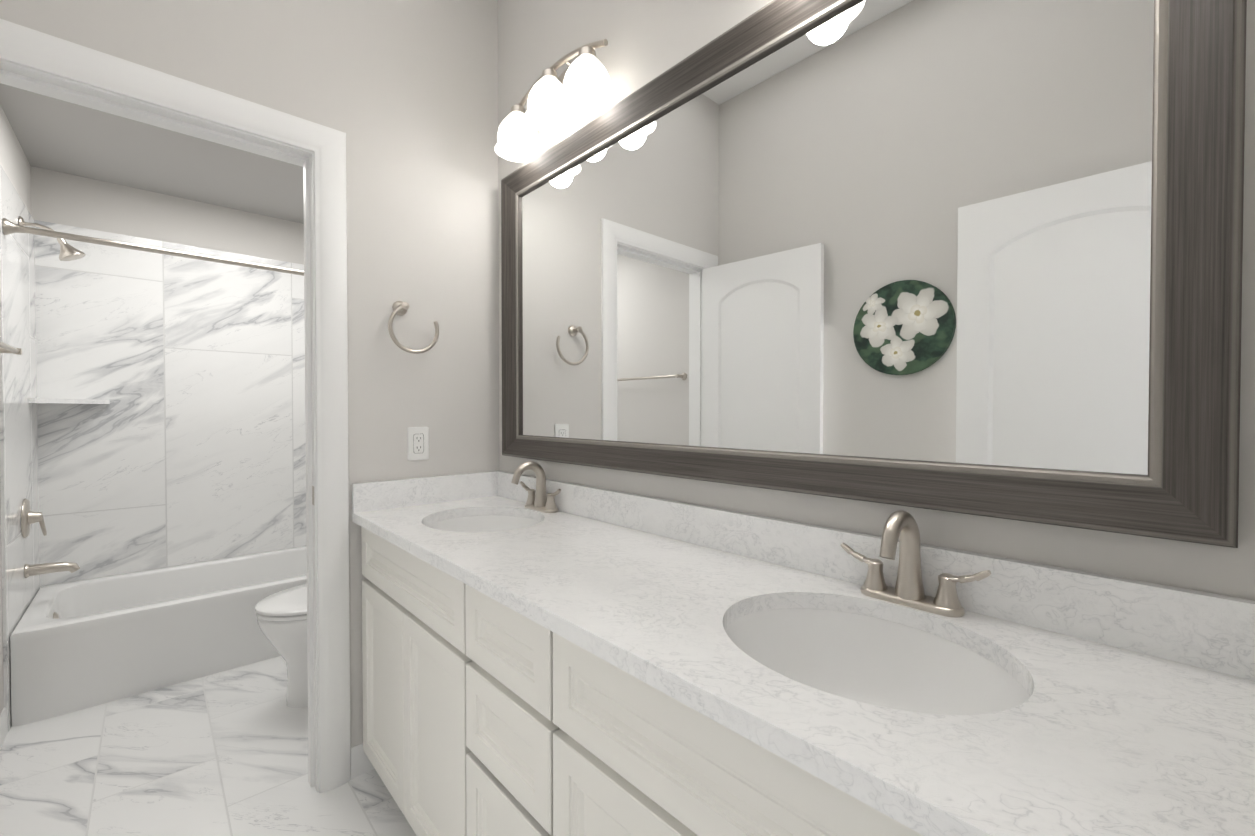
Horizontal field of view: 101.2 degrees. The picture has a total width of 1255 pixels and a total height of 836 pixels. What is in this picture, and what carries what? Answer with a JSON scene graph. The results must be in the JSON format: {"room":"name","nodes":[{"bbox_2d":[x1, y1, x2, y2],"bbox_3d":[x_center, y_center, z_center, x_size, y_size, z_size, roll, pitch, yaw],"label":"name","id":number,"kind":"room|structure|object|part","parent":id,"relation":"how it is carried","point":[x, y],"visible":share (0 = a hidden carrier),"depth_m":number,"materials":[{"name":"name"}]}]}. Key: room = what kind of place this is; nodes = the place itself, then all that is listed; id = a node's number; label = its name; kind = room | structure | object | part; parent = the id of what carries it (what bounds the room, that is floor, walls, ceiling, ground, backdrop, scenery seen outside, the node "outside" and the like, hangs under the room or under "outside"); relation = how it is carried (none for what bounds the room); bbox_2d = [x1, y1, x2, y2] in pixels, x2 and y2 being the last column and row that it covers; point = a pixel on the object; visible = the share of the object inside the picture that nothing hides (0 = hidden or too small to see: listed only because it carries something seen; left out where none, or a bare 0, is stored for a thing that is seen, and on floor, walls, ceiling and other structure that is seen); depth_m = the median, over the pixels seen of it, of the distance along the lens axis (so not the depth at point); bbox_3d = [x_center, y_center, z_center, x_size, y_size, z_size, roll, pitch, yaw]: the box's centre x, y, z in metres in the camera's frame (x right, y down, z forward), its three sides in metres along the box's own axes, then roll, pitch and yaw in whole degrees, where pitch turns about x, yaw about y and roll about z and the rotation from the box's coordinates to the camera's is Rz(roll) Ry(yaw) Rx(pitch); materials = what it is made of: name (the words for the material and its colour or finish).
{"room":"bathroom","nodes":[
{"label":"bathroom","id":0,"kind":"room"},
{"bbox_2d":[0,165,39,731],"bbox_3d":[-2.088,0.107,2.707,1.439,2.140,0.800,-1,1,-43],"label":"wall tile","id":1,"kind":"structure","parent":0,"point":[18,444],"depth_m":2.12,"materials":[{"name":"white tile"}]},
{"bbox_2d":[21,499,46,537],"bbox_3d":[-2.586,0.434,2.252,0.062,0.171,0.170,-1,1,-43],"label":"shower valve","id":2,"kind":"object","parent":1,"relation":"attached to","point":[29,517],"visible":1,"depth_m":2.23,"materials":[{"name":"silver metal"}]},
{"bbox_2d":[24,562,79,577],"bbox_3d":[-2.549,0.666,2.289,0.163,0.066,0.060,-1,1,-43],"label":"tub spout","id":3,"kind":"object","parent":1,"relation":"attached to","point":[39,569],"visible":1,"depth_m":2.27,"materials":[{"name":"silver metal"}]},
{"bbox_2d":[19,216,85,260],"bbox_3d":[-2.537,-0.784,2.280,0.194,0.165,0.090,-1,1,-43],"label":"shower head","id":4,"kind":"object","parent":1,"relation":"attached to","point":[68,252],"visible":0.81,"depth_m":2.29},
{"bbox_2d":[2,218,303,275],"bbox_3d":[-1.864,-0.739,2.453,1.417,0.064,0.064,-1,1,-43],"label":"curtain rod","id":5,"kind":"object","parent":1,"relation":"attached to","point":[9,227],"visible":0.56,"depth_m":2.21,"materials":[{"name":"silver metal"}]},
{"bbox_2d":[0,83,303,223],"bbox_3d":[-1.742,-1.267,2.314,1.440,0.100,1.820,-1,1,-43],"label":"ceiling","id":6,"kind":"structure","parent":0,"point":[55,134],"depth_m":2.43,"materials":[{"name":"grey paint"}]},
{"bbox_2d":[34,220,305,587],"bbox_3d":[-2.356,0.103,2.997,1.419,2.140,0.010,-1,1,-43],"label":"wall tile","id":7,"kind":"structure","parent":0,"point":[187,445],"depth_m":2.82,"materials":[{"name":"white tile"}]},
{"bbox_2d":[28,398,109,403],"bbox_3d":[-2.697,-0.081,2.502,0.250,0.022,0.250,-1,1,-43],"label":"corner shelf","id":8,"kind":"object","parent":7,"relation":"attached to","point":[58,401],"visible":0.94,"depth_m":2.47,"materials":[{"name":"white stone"}]},
{"bbox_2d":[0,656,416,835],"bbox_3d":[-0.892,1.225,1.425,1.685,0.060,4.570,-1,1,-43],"label":"floor","id":9,"kind":"structure","parent":0,"point":[223,753],"depth_m":1.73,"materials":[{"name":"tile"}]},
{"bbox_2d":[10,546,306,726],"bbox_3d":[-2.094,0.997,2.726,1.414,0.360,0.758,-1,1,-43],"label":"bathtub","id":10,"kind":"object","parent":9,"relation":"on","point":[81,644],"visible":0.62,"depth_m":2.30,"materials":[{"name":"white ceramic"}]},
{"bbox_2d":[255,584,307,707],"bbox_3d":[-1.216,0.791,2.297,0.722,0.785,0.424,-1,1,-43],"label":"toilet","id":11,"kind":"object","parent":9,"relation":"on","point":[281,616],"visible":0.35,"depth_m":2.07,"materials":[{"name":"white ceramic"}]},
{"bbox_3d":[-1.293,0.768,2.226,0.514,0.046,0.384,-1,1,-43],"label":"seat","id":12,"kind":"part","parent":11,"relation":"part of","materials":[{"name":"white ceramic"}]},
{"bbox_2d":[352,461,1254,835],"bbox_3d":[-0.031,0.675,1.151,0.538,1.047,2.004,-1,1,-43],"label":"bathroom vanity","id":13,"kind":"object","parent":9,"relation":"on","point":[542,655],"visible":1,"depth_m":0.82,"materials":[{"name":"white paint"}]},
{"bbox_2d":[427,515,539,532],"bbox_3d":[-0.448,0.419,1.613,0.406,0.153,0.467,-1,1,-43],"label":"sink","id":14,"kind":"object","parent":13,"relation":"in","point":[453,523],"depth_m":1.78,"materials":[{"name":"white ceramic"}]},
{"bbox_2d":[511,461,560,512],"bbox_3d":[-0.326,0.228,1.723,0.138,0.167,0.240,-1,1,-43],"label":"faucet","id":15,"kind":"object","parent":13,"relation":"on","point":[543,495],"depth_m":1.74,"materials":[{"name":"silver metal"}]},
{"bbox_2d":[725,608,1029,714],"bbox_3d":[0.339,0.431,0.761,0.406,0.153,0.467,-1,1,-43],"label":"sink","id":16,"kind":"object","parent":13,"relation":"in","point":[864,655],"depth_m":0.88,"materials":[{"name":"white ceramic"}]},
{"bbox_2d":[841,510,990,616],"bbox_3d":[0.462,0.239,0.872,0.138,0.167,0.240,-1,1,-43],"label":"faucet","id":17,"kind":"object","parent":13,"relation":"on","point":[905,576],"depth_m":0.89,"materials":[{"name":"silver metal"}]},
{"bbox_2d":[0,0,495,746],"bbox_3d":[-1.076,-0.308,1.622,1.410,3.000,0.120,-1,1,-43],"label":"wall","id":18,"kind":"structure","parent":0,"point":[414,100],"depth_m":1.81,"materials":[{"name":"white paint"}]},
{"bbox_2d":[0,707,7,748],"bbox_3d":[-1.995,1.143,1.567,0.010,0.100,1.019,-1,1,-43],"label":"baseboard","id":19,"kind":"structure","parent":18,"relation":"attached to","point":[3,716],"depth_m":1.89,"materials":[{"name":"white wood"}]},
{"bbox_2d":[0,341,21,354],"bbox_3d":[-1.971,-0.237,1.571,0.076,0.048,0.788,-1,1,-43],"label":"towel bar","id":20,"kind":"object","parent":18,"relation":"attached to","point":[5,348],"visible":1,"depth_m":1.82,"materials":[{"name":"silver metal"}]},
{"bbox_2d":[0,19,350,792],"bbox_3d":[-1.280,0.137,1.439,0.874,2.115,0.158,-1,1,-43],"label":"door frame","id":21,"kind":"structure","parent":18,"relation":"attached to","point":[46,65],"depth_m":1.63,"materials":[{"name":"white wood"}]},
{"bbox_2d":[312,486,313,504],"bbox_3d":[-1.001,0.247,1.642,0.002,0.060,0.024,-1,1,-43],"label":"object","id":22,"kind":"structure","parent":21,"relation":"attached to","point":[312,495],"depth_m":1.64,"materials":[{"name":"silver metal"}]},
{"bbox_2d":[351,743,364,759],"bbox_3d":[-0.812,1.138,1.974,0.511,0.100,0.008,-1,1,-43],"label":"baseboard","id":23,"kind":"structure","parent":18,"relation":"attached to","point":[356,751],"depth_m":1.71,"materials":[{"name":"white wood"}]},
{"bbox_2d":[388,301,438,353],"bbox_3d":[-0.751,-0.316,1.800,0.174,0.185,0.058,-1,1,-43],"label":"towel ring","id":24,"kind":"object","parent":18,"relation":"attached to","point":[400,307],"visible":1,"depth_m":1.77,"materials":[{"name":"silver metal"}]},
{"bbox_2d":[407,427,428,460],"bbox_3d":[-0.747,0.091,1.843,0.075,0.120,0.008,-1,1,-43],"label":"electrical outlet plate","id":25,"kind":"object","parent":18,"relation":"attached to","point":[417,443],"visible":1,"depth_m":1.84,"materials":[{"name":"white plastic"}]},
{"bbox_2d":[496,0,1254,600],"bbox_3d":[-0.446,-0.314,2.075,0.120,3.000,4.190,-1,1,-43],"label":"wall","id":26,"kind":"structure","parent":0,"point":[645,38],"depth_m":1.17,"materials":[{"name":"white paint"}]},
{"bbox_2d":[494,39,614,162],"bbox_3d":[-0.239,-1.024,1.623,0.172,0.232,0.537,-1,1,-43],"label":"sconce","id":27,"kind":"object","parent":26,"relation":"attached to","point":[580,86],"visible":1,"depth_m":1.56,"materials":[{"name":"white glass"}]},
{"bbox_3d":[-0.373,-0.973,1.758,0.157,0.128,0.157,-1,1,-43],"label":"lamp shade","id":28,"kind":"part","parent":27,"relation":"part of","materials":[{"name":"white glass"}]},
{"bbox_3d":[-0.244,-1.001,1.618,0.157,0.128,0.157,-1,1,-43],"label":"lamp shade","id":29,"kind":"part","parent":27,"relation":"part of","materials":[{"name":"white glass"}]},
{"bbox_3d":[-0.244,-0.995,1.619,0.048,0.060,0.048,-1,1,-43],"label":"bulb","id":30,"kind":"part","parent":27,"relation":"part of","materials":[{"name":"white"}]},
{"bbox_3d":[-0.115,-0.969,1.479,0.157,0.128,0.157,-1,1,-43],"label":"lamp shade","id":31,"kind":"part","parent":27,"relation":"part of","materials":[{"name":"white glass"}]},
{"bbox_3d":[-0.115,-0.963,1.479,0.048,0.060,0.048,-1,1,-43],"label":"bulb","id":32,"kind":"part","parent":27,"relation":"part of","materials":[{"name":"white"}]},
{"bbox_2d":[501,0,1246,547],"bbox_3d":[0.150,-0.371,1.304,0.046,1.045,1.810,-1,1,-43],"label":"mirror","id":33,"kind":"object","parent":26,"relation":"attached to","point":[973,256],"visible":1,"depth_m":0.93,"materials":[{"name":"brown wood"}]}
]}

